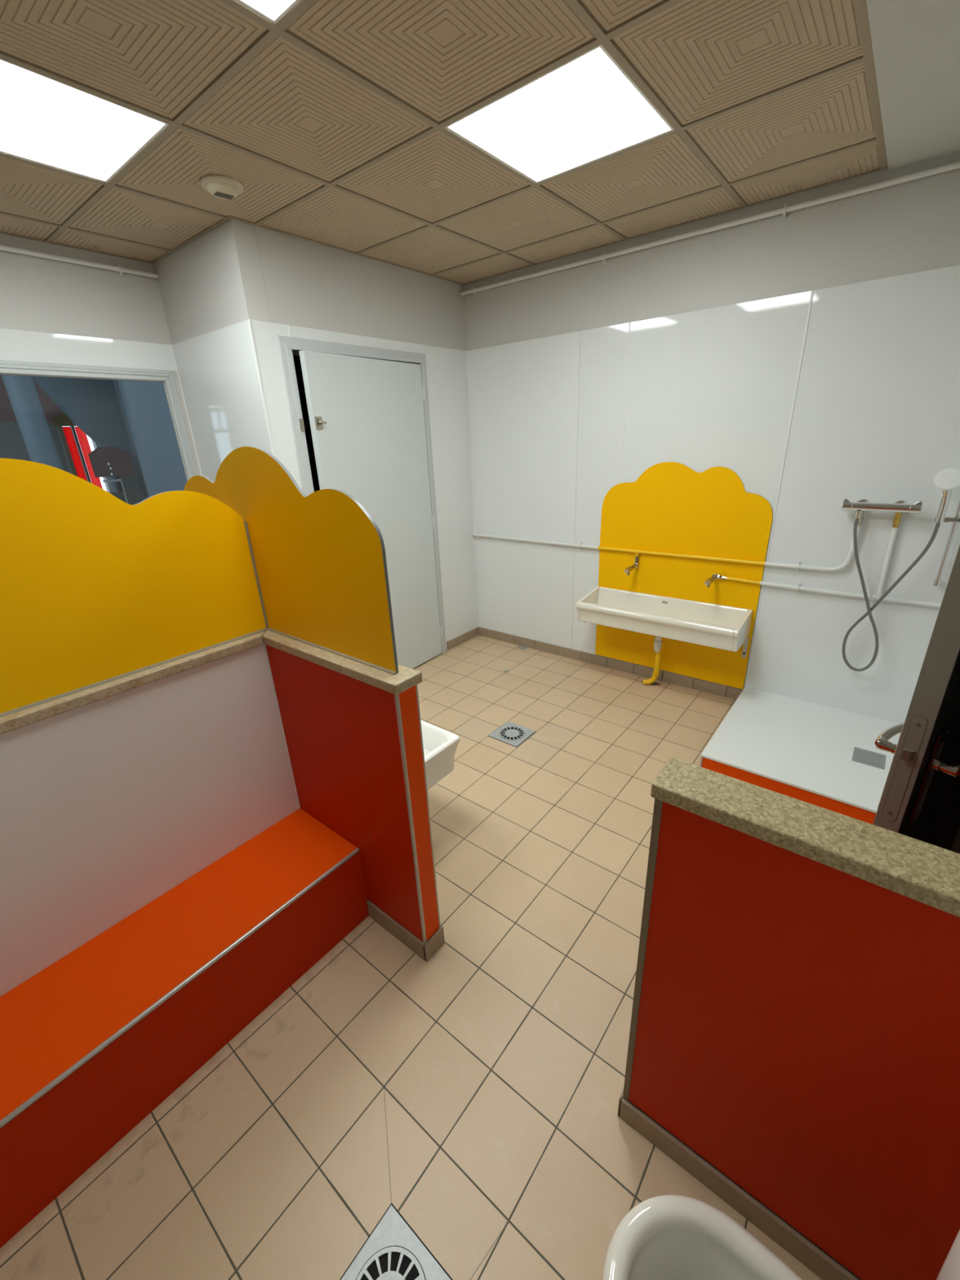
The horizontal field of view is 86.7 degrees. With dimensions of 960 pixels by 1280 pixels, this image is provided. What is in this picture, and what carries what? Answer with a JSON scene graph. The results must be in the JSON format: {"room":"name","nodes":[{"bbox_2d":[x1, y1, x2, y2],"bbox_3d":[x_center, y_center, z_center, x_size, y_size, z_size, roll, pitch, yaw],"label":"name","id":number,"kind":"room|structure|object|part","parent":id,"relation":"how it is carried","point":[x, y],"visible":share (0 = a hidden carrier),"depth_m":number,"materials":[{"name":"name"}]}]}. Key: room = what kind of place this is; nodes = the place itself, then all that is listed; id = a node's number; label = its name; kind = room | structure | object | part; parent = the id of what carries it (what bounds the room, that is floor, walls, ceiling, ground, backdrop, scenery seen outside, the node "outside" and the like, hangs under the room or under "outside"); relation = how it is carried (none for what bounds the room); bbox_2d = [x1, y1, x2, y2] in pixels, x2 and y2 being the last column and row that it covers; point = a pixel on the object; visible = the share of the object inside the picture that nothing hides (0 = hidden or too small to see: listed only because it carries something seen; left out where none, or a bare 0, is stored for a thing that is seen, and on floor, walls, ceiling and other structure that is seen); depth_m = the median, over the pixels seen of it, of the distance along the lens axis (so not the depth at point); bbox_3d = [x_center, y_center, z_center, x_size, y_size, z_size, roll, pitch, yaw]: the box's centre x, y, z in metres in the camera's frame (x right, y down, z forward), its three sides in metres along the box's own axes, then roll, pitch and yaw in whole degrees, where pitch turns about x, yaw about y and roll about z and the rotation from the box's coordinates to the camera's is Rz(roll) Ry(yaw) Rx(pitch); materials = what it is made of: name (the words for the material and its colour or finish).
{"room":"nursery school washroom","nodes":[
{"label":"nursery school washroom","id":0,"kind":"room"},
{"bbox_2d":[0,374,62,470],"bbox_3d":[-3.306,-1.248,3.921,0.170,2.900,0.170,14,27,36],"label":"column","id":1,"kind":"structure","parent":0,"point":[21,390],"depth_m":3.72,"materials":[{"name":"blue paint"}]},
{"bbox_2d":[0,374,114,492],"bbox_3d":[-4.351,-1.973,5.848,0.100,2.900,8.200,14,27,36],"label":"wall","id":2,"kind":"structure","parent":0,"point":[12,446],"depth_m":5.25,"materials":[{"name":"grey paint"}]},
{"bbox_2d":[0,404,57,409],"bbox_3d":[-5.733,-1.873,4.051,0.120,0.040,3.840,14,27,36],"label":"trim","id":3,"kind":"structure","parent":2,"relation":"attached to","point":[2,406],"depth_m":5.31,"materials":[{"name":"red paint"}]},
{"bbox_2d":[53,413,76,426],"bbox_3d":[-4.405,-2.379,5.494,0.030,0.120,0.360,14,27,36],"label":"valance","id":4,"kind":"object","parent":2,"relation":"attached to","point":[63,420],"visible":0.35,"depth_m":5.42,"materials":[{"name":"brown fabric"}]},
{"bbox_2d":[62,426,87,480],"bbox_3d":[-4.482,-1.895,5.700,0.010,0.915,0.078,14,27,36],"label":"curtain","id":5,"kind":"object","parent":2,"relation":"hanging from","point":[68,432],"visible":0.66,"depth_m":5.63,"materials":[{"name":"red fabric"}]},
{"bbox_2d":[70,426,91,483],"bbox_3d":[-4.442,-1.921,5.728,0.060,0.900,0.018,14,27,36],"label":"trim","id":6,"kind":"structure","parent":2,"relation":"attached to","point":[73,428],"depth_m":5.65,"materials":[{"name":"grey"}]},
{"bbox_2d":[74,426,102,488],"bbox_3d":[-4.409,-1.932,5.785,0.010,0.915,0.088,14,27,36],"label":"curtain","id":7,"kind":"object","parent":2,"relation":"hanging from","point":[82,436],"visible":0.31,"depth_m":5.71,"materials":[{"name":"red fabric"}]},
{"bbox_2d":[31,376,145,500],"bbox_3d":[-3.386,-1.530,4.634,0.080,2.900,1.220,14,27,36],"label":"wall","id":8,"kind":"structure","parent":0,"point":[92,405],"depth_m":4.44,"materials":[{"name":"blue paint"}]},
{"bbox_2d":[0,233,200,475],"bbox_3d":[-2.802,-0.502,2.204,0.124,2.750,3.374,14,27,36],"label":"wall","id":9,"kind":"structure","parent":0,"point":[52,311],"depth_m":2.65,"materials":[{"name":"white paint"}]},
{"bbox_2d":[0,244,158,278],"bbox_3d":[-2.825,-1.531,1.690,0.036,0.044,3.254,14,27,36],"label":"pipe","id":10,"kind":"object","parent":9,"relation":"attached to","point":[2,247],"visible":1,"depth_m":2.58,"materials":[{"name":"white metal"}]},
{"bbox_3d":[-2.450,-1.349,2.280,0.004,0.137,2.054,14,27,36],"label":"cladding panel","id":11,"kind":"part","parent":9,"relation":"part of","materials":[{"name":"white plastic"}]},
{"bbox_2d":[0,360,196,481],"bbox_3d":[-2.447,-0.735,2.485,0.038,1.155,2.075,14,27,36],"label":"window","id":12,"kind":"structure","parent":9,"relation":"attached to","point":[6,366],"depth_m":2.84,"materials":[{"name":"grey paint"}]},
{"bbox_2d":[112,379,186,498],"bbox_3d":[-2.427,-1.722,5.010,0.100,2.900,1.674,14,27,36],"label":"wall","id":13,"kind":"structure","parent":0,"point":[144,406],"depth_m":4.39,"materials":[{"name":"blue paint"}]},
{"bbox_2d":[153,218,271,481],"bbox_3d":[-1.402,-0.912,3.075,0.883,2.750,0.126,14,27,36],"label":"wall","id":14,"kind":"structure","parent":0,"point":[210,286],"depth_m":2.71,"materials":[{"name":"white paint"}]},
{"bbox_3d":[-1.425,-0.633,3.139,0.883,2.187,0.004,14,27,36],"label":"cladding panel","id":15,"kind":"part","parent":14,"relation":"part of","materials":[{"name":"white plastic"}]},
{"bbox_2d":[293,355,319,491],"bbox_3d":[-0.929,-1.045,3.828,0.810,2.400,1.626,14,27,36],"label":"wall","id":16,"kind":"structure","parent":0,"point":[297,363],"depth_m":3.76,"materials":[{"name":"black"}]},
{"bbox_2d":[247,225,478,649],"bbox_3d":[-0.632,-1.077,3.402,0.144,2.750,1.654,14,27,36],"label":"wall","id":17,"kind":"structure","parent":0,"point":[316,291],"depth_m":3.09,"materials":[{"name":"white paint"}]},
{"bbox_3d":[-1.043,-1.241,2.689,0.004,0.757,0.215,14,27,36],"label":"cladding panel","id":18,"kind":"part","parent":17,"relation":"part of","materials":[{"name":"white laminate"}]},
{"bbox_3d":[-0.998,-0.226,3.096,0.004,1.428,0.215,14,27,36],"label":"cladding panel","id":19,"kind":"part","parent":17,"relation":"part of","materials":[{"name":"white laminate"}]},
{"bbox_3d":[-0.680,-1.756,2.994,0.004,0.057,0.992,14,27,36],"label":"cladding panel","id":20,"kind":"part","parent":17,"relation":"part of","materials":[{"name":"white plastic"}]},
{"bbox_2d":[276,335,446,668],"bbox_3d":[-0.639,-0.725,3.356,0.169,2.132,1.071,14,27,36],"label":"door","id":21,"kind":"structure","parent":17,"relation":"in","point":[369,415],"depth_m":3.22,"materials":[{"name":"grey paint"}]},
{"bbox_3d":[-0.194,-1.027,3.888,0.004,2.112,0.436,14,27,36],"label":"cladding panel","id":22,"kind":"part","parent":17,"relation":"part of","materials":[{"name":"white plastic"}]},
{"bbox_2d":[447,626,478,649],"bbox_3d":[-0.139,-0.016,4.300,0.012,0.075,0.395,14,27,36],"label":"baseboard","id":23,"kind":"structure","parent":17,"relation":"attached to","point":[473,633],"depth_m":4.28,"materials":[{"name":"beige tile"}]},
{"bbox_2d":[0,635,822,1279],"bbox_3d":[-0.686,0.988,2.086,4.135,0.100,5.100,14,27,36],"label":"floor","id":24,"kind":"structure","parent":0,"point":[473,1090],"depth_m":1.41,"materials":[{"name":"beige tile"}]},
{"bbox_2d":[0,808,368,1248],"bbox_3d":[-1.004,1.058,1.391,0.358,0.312,1.464,14,27,36],"label":"bench","id":25,"kind":"object","parent":24,"relation":"on","point":[91,1043],"visible":1,"depth_m":1.37,"materials":[{"name":"orange laminate"}]},
{"bbox_3d":[-1.014,0.920,1.339,0.350,0.012,1.464,14,27,36],"label":"seat","id":26,"kind":"part","parent":25,"relation":"part of","materials":[{"name":"orange laminate"}]},
{"bbox_3d":[-0.876,0.954,1.234,0.014,0.014,1.463,14,27,36],"label":"edge trim","id":27,"kind":"part","parent":25,"relation":"part of","materials":[{"name":"silver metal"}]},
{"bbox_2d":[0,520,444,996],"bbox_3d":[-1.089,0.519,1.290,1.184,1.395,1.553,14,27,36],"label":"wall","id":28,"kind":"structure","parent":24,"relation":"on","point":[116,792],"depth_m":1.52,"materials":[{"name":"white plastic"}]},
{"bbox_2d":[0,457,266,713],"bbox_3d":[-1.168,-0.094,1.149,0.010,0.582,1.356,14,27,36],"label":"screen","id":29,"kind":"object","parent":28,"relation":"on","point":[95,586],"visible":1,"depth_m":1.35,"materials":[{"name":"yellow plastic"}]},
{"bbox_3d":[-1.161,0.702,1.372,0.005,1.000,1.464,14,27,36],"label":"white panel","id":30,"kind":"part","parent":28,"relation":"part of","materials":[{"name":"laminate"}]},
{"bbox_3d":[-0.710,0.330,1.835,0.004,0.690,0.004,14,27,36],"label":"corner trim","id":31,"kind":"part","parent":28,"relation":"part of","materials":[{"name":"white plastic"}]},
{"bbox_2d":[183,446,398,673],"bbox_3d":[-0.659,-0.291,1.583,1.085,0.583,0.010,14,27,36],"label":"screen","id":32,"kind":"object","parent":28,"relation":"on","point":[320,557],"visible":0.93,"depth_m":1.45,"materials":[{"name":"yellow plastic"}]},
{"bbox_3d":[-0.454,0.501,1.695,0.638,0.925,0.006,14,27,36],"label":"red panel","id":33,"kind":"part","parent":28,"relation":"part of","materials":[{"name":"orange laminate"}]},
{"bbox_3d":[-0.266,0.992,1.794,0.294,0.075,0.090,14,27,36],"label":"baseboard","id":34,"kind":"part","parent":28,"relation":"part of","materials":[{"name":"beige tile"}]},
{"bbox_3d":[-0.201,0.566,1.506,0.012,0.925,0.012,14,27,36],"label":"corner trim","id":35,"kind":"part","parent":28,"relation":"part of","materials":[{"name":"silver metal"}]},
{"bbox_3d":[-0.177,0.555,1.531,0.004,0.925,0.063,14,27,36],"label":"panel","id":36,"kind":"part","parent":28,"relation":"part of","materials":[{"name":"orange laminate"}]},
{"bbox_3d":[-0.157,0.544,1.556,0.010,0.925,0.010,14,27,36],"label":"corner trim","id":37,"kind":"part","parent":28,"relation":"part of","materials":[{"name":"silver metal"}]},
{"bbox_2d":[420,720,459,790],"bbox_3d":[-0.441,0.594,2.143,0.602,0.426,0.450,14,27,36],"label":"washbasin","id":38,"kind":"object","parent":28,"relation":"attached to","point":[440,745],"visible":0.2,"depth_m":2.02,"materials":[{"name":"white ceramic"}]},
{"bbox_2d":[339,1203,453,1279],"bbox_3d":[-0.185,1.335,1.022,0.209,0.005,0.209,14,27,36],"label":"floor drain","id":39,"kind":"object","parent":24,"relation":"on","point":[393,1251],"visible":1,"depth_m":1.08,"materials":[{"name":"silver metal"}]},
{"bbox_2d":[488,720,535,747],"bbox_3d":[0.187,0.543,2.960,0.202,0.005,0.202,14,27,36],"label":"floor drain","id":40,"kind":"object","parent":24,"relation":"on","point":[510,733],"visible":1,"depth_m":2.95,"materials":[{"name":"silver metal"}]},
{"bbox_2d":[518,645,527,649],"bbox_3d":[0.347,0.063,4.138,0.080,0.009,0.051,14,27,36],"label":"pipe stub","id":41,"kind":"object","parent":24,"relation":"on","point":[522,647],"visible":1,"depth_m":4.13,"materials":[{"name":"metal"}]},
{"bbox_2d":[602,1195,959,1279],"bbox_3d":[0.424,1.034,0.695,0.521,0.757,0.348,14,27,36],"label":"toilet","id":42,"kind":"object","parent":24,"relation":"on","point":[661,1237],"visible":1,"depth_m":0.87,"materials":[{"name":"white ceramic"}]},
{"bbox_3d":[0.371,1.207,0.816,0.366,0.352,0.306,14,27,36],"label":"bowl","id":43,"kind":"part","parent":42,"relation":"part of","materials":[{"name":"white ceramic"}]},
{"bbox_2d":[617,757,959,1279],"bbox_3d":[0.610,0.781,0.948,0.642,1.025,0.103,14,27,36],"label":"wall","id":44,"kind":"structure","parent":24,"relation":"on","point":[793,1047],"depth_m":0.89,"materials":[{"name":"red laminate"}]},
{"bbox_3d":[0.367,0.698,1.120,0.015,0.920,0.082,14,27,36],"label":"corner trim","id":45,"kind":"part","parent":44,"relation":"part of","materials":[{"name":"brown"}]},
{"bbox_3d":[0.623,1.224,1.124,0.634,0.071,0.092,14,27,36],"label":"baseboard","id":46,"kind":"part","parent":44,"relation":"part of","materials":[{"name":"beige tile"}]},
{"bbox_2d":[699,687,901,824],"bbox_3d":[1.735,0.567,2.599,0.914,0.104,0.888,14,27,36],"label":"shower tray","id":47,"kind":"object","parent":24,"relation":"on","point":[828,757],"visible":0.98,"depth_m":2.52,"materials":[{"name":"white"}]},
{"bbox_3d":[1.112,0.620,2.555,0.008,0.088,0.011,14,27,36],"label":"corner trim","id":48,"kind":"part","parent":47,"relation":"part of","materials":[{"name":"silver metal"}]},
{"bbox_3d":[1.467,0.712,2.288,0.908,0.088,0.006,14,27,36],"label":"panel","id":49,"kind":"part","parent":47,"relation":"part of","materials":[{"name":"orange laminate"}]},
{"bbox_2d":[0,0,959,285],"bbox_3d":[-0.750,-1.551,1.133,4.175,0.175,5.050,14,27,36],"label":"ceiling","id":50,"kind":"structure","parent":0,"point":[331,117],"depth_m":1.65,"materials":[{"name":"beige tile"}]},
{"bbox_2d":[0,58,168,182],"bbox_3d":[-1.403,-1.643,1.595,0.574,0.032,0.574,14,27,36],"label":"recessed light","id":51,"kind":"object","parent":50,"relation":"in","point":[44,120],"visible":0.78,"depth_m":1.64,"materials":[{"name":"white plastic"}]},
{"bbox_2d":[200,173,244,199],"bbox_3d":[-1.028,-1.799,2.032,0.160,0.044,0.160,14,27,36],"label":"ceiling sensor","id":52,"kind":"object","parent":50,"relation":"attached to","point":[220,186],"visible":1,"depth_m":2.00,"materials":[{"name":"beige plastic"}]},
{"bbox_2d":[235,0,301,24],"bbox_3d":[-0.465,-1.401,0.887,0.574,0.032,0.574,14,27,36],"label":"recessed light","id":53,"kind":"object","parent":50,"relation":"in","point":[273,11],"visible":1,"depth_m":1.22,"materials":[{"name":"white plastic"}]},
{"bbox_2d":[245,0,292,17],"bbox_3d":[-0.465,-1.399,0.888,0.556,0.017,0.556,14,27,36],"label":"diffuser","id":54,"kind":"object","parent":53,"relation":"attached to","point":[265,8],"depth_m":1.22,"materials":[{"name":"white"}]},
{"bbox_2d":[444,44,674,182],"bbox_3d":[0.282,-1.778,1.748,0.574,0.032,0.574,14,27,36],"label":"recessed light","id":55,"kind":"object","parent":50,"relation":"in","point":[586,109],"visible":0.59,"depth_m":1.72,"materials":[{"name":"white plastic"}]},
{"bbox_2d":[462,151,959,723],"bbox_3d":[1.116,-1.051,3.146,3.190,2.750,0.156,14,27,36],"label":"wall","id":56,"kind":"structure","parent":0,"point":[811,355],"depth_m":2.72,"materials":[{"name":"white paint"}]},
{"bbox_3d":[0.302,-1.002,3.776,0.913,2.117,0.004,14,27,36],"label":"cladding panel","id":57,"kind":"part","parent":56,"relation":"part of","materials":[{"name":"white plastic"}]},
{"bbox_3d":[0.784,-0.877,3.413,0.314,2.117,0.004,14,27,36],"label":"cladding panel","id":58,"kind":"part","parent":56,"relation":"part of","materials":[{"name":"white plastic"}]},
{"bbox_2d":[478,626,742,699],"bbox_3d":[0.819,0.134,3.820,2.127,0.075,0.012,14,27,36],"label":"baseboard","id":59,"kind":"structure","parent":56,"relation":"attached to","point":[684,681],"depth_m":3.69,"materials":[{"name":"beige tile"}]},
{"bbox_2d":[471,525,860,571],"bbox_3d":[0.925,-0.702,3.336,2.518,0.280,0.040,14,27,36],"label":"pipe","id":60,"kind":"object","parent":56,"relation":"attached to","point":[478,535],"visible":0.98,"depth_m":3.08,"materials":[{"name":"white metal"}]},
{"bbox_2d":[624,555,639,575],"bbox_3d":[0.980,-0.480,3.282,0.037,0.104,0.166,14,27,36],"label":"tap","id":61,"kind":"object","parent":60,"relation":"attached to","point":[628,569],"visible":1,"depth_m":3.28,"materials":[{"name":"silver metal"}]},
{"bbox_2d":[595,462,773,688],"bbox_3d":[1.221,-0.418,3.222,1.013,1.345,0.006,14,27,36],"label":"backsplash","id":62,"kind":"structure","parent":56,"relation":"attached to","point":[672,507],"depth_m":3.14,"materials":[{"name":"yellow plastic"}]},
{"bbox_2d":[575,586,752,684],"bbox_3d":[1.133,0.051,3.279,1.000,0.606,0.316,14,27,36],"label":"washbasin","id":63,"kind":"object","parent":62,"relation":"attached to","point":[722,627],"visible":1,"depth_m":3.16,"materials":[{"name":"white ceramic"}]},
{"bbox_2d":[575,586,752,652],"bbox_3d":[1.121,-0.149,3.201,0.994,0.176,0.316,14,27,36],"label":"basin","id":64,"kind":"object","parent":63,"relation":"attached to","point":[722,627],"depth_m":3.15,"materials":[{"name":"ceramic"}]},
{"bbox_2d":[704,573,727,587],"bbox_3d":[1.387,-0.345,2.990,0.089,0.057,0.167,14,27,36],"label":"tap","id":65,"kind":"object","parent":62,"relation":"attached to","point":[708,580],"visible":1,"depth_m":3.00,"materials":[{"name":"silver metal"}]},
{"bbox_2d":[460,160,959,295],"bbox_3d":[1.067,-2.079,2.614,3.047,0.054,0.040,14,27,36],"label":"pipe","id":66,"kind":"object","parent":56,"relation":"attached to","point":[786,208],"visible":1,"depth_m":2.45,"materials":[{"name":"white metal"}]},
{"bbox_3d":[1.259,-0.755,3.054,0.898,2.117,0.004,14,27,36],"label":"cladding panel","id":67,"kind":"part","parent":56,"relation":"part of","materials":[{"name":"white plastic"}]},
{"bbox_2d":[726,527,941,608],"bbox_3d":[1.890,-0.405,2.630,1.100,0.384,0.040,14,27,36],"label":"pipe","id":68,"kind":"object","parent":56,"relation":"attached to","point":[879,593],"visible":0.95,"depth_m":2.57,"materials":[{"name":"white metal"}]},
{"bbox_3d":[1.970,-0.571,2.518,0.917,2.117,0.004,14,27,36],"label":"cladding panel","id":69,"kind":"part","parent":56,"relation":"part of","materials":[{"name":"white plastic"}]},
{"bbox_2d":[841,498,922,527],"bbox_3d":[1.935,-0.615,2.465,0.302,0.129,0.088,14,27,36],"label":"shower mixer","id":70,"kind":"object","parent":56,"relation":"attached to","point":[900,507],"visible":1,"depth_m":2.43,"materials":[{"name":"silver metal"}]},
{"bbox_3d":[1.818,-0.668,2.515,0.039,0.057,0.044,14,27,36],"label":"mixer handle","id":71,"kind":"part","parent":70,"relation":"part of","materials":[{"name":"silver metal"}]},
{"bbox_2d":[854,511,862,518],"bbox_3d":[1.855,-0.615,2.493,0.023,0.039,0.028,14,27,36],"label":"outlet","id":72,"kind":"object","parent":70,"relation":"attached to","point":[859,513],"depth_m":2.49,"materials":[{"name":"silver metal"}]},
{"bbox_2d":[841,518,940,671],"bbox_3d":[1.982,-0.204,2.545,0.043,0.807,0.319,-22,29,-40],"label":"shower hose","id":73,"kind":"object","parent":70,"relation":"hanging from","point":[869,610],"visible":1,"depth_m":2.55,"materials":[{"name":"grey metal"}]},
{"bbox_3d":[2.022,-0.615,2.360,0.041,0.057,0.044,14,27,36],"label":"mixer handle","id":74,"kind":"part","parent":70,"relation":"part of","materials":[{"name":"silver metal"}]},
{"bbox_2d":[933,500,959,586],"bbox_3d":[2.132,-0.582,2.276,0.134,0.707,0.134,14,27,36],"label":"shower rail","id":75,"kind":"object","parent":56,"relation":"attached to","point":[956,519],"visible":1,"depth_m":2.32,"materials":[{"name":"silver metal"}]},
{"bbox_3d":[2.165,-0.272,2.408,0.024,0.032,0.025,14,27,36],"label":"rail","id":76,"kind":"part","parent":75,"relation":"part of","materials":[{"name":"silver metal"}]},
{"bbox_2d":[933,467,959,517],"bbox_3d":[2.042,-0.636,2.241,0.100,0.229,0.060,14,27,36],"label":"shower head","id":77,"kind":"object","parent":75,"relation":"attached to","point":[946,480],"visible":1,"depth_m":2.22,"materials":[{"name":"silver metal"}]},
{"bbox_3d":[2.053,-0.612,2.252,0.048,0.175,0.035,-9,23,-16],"label":"handle","id":78,"kind":"part","parent":77,"relation":"part of","materials":[{"name":"silver metal"}]},
{"bbox_3d":[-3.563,-1.746,5.195,5.095,3.100,8.300,14,27,36],"label":"wall","id":79,"kind":"structure","parent":0,"visible":0},
{"bbox_2d":[58,426,76,475],"bbox_3d":[-4.439,-1.399,5.768,0.030,1.900,0.015,14,27,36],"label":"post","id":80,"kind":"object","parent":79,"relation":"on","point":[60,427],"visible":0.36,"depth_m":5.50,"materials":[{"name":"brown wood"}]},
{"bbox_2d":[88,446,142,504],"bbox_3d":[-3.043,-0.826,4.508,0.130,1.660,0.262,14,27,36],"label":"tall cabinet","id":81,"kind":"object","parent":79,"relation":"on","point":[105,461],"visible":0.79,"depth_m":4.25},
{"bbox_3d":[0.887,0.051,0.416,0.124,2.750,5.050,14,27,36],"label":"wall","id":82,"kind":"structure","parent":0,"visible":0},
{"bbox_2d":[872,544,959,853],"bbox_3d":[1.167,0.082,1.184,0.947,2.100,0.138,-17,26,-33],"label":"door","id":83,"kind":"structure","parent":82,"relation":"in","point":[920,798],"depth_m":0.95,"materials":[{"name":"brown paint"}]},
{"bbox_3d":[0.860,0.194,1.054,0.125,0.027,0.026,-14,24,-26],"label":"handle lever","id":84,"kind":"part","parent":83,"relation":"part of","materials":[{"name":"silver metal"}]},
{"bbox_3d":[0.797,0.245,0.956,0.003,0.233,0.022,-17,26,-32],"label":"lock plate","id":85,"kind":"part","parent":83,"relation":"part of","materials":[{"name":"grey paint"}]},
{"bbox_3d":[0.921,0.224,0.973,0.125,0.027,0.026,-21,28,-38],"label":"handle lever","id":86,"kind":"part","parent":83,"relation":"part of","materials":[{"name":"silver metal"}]}
]}

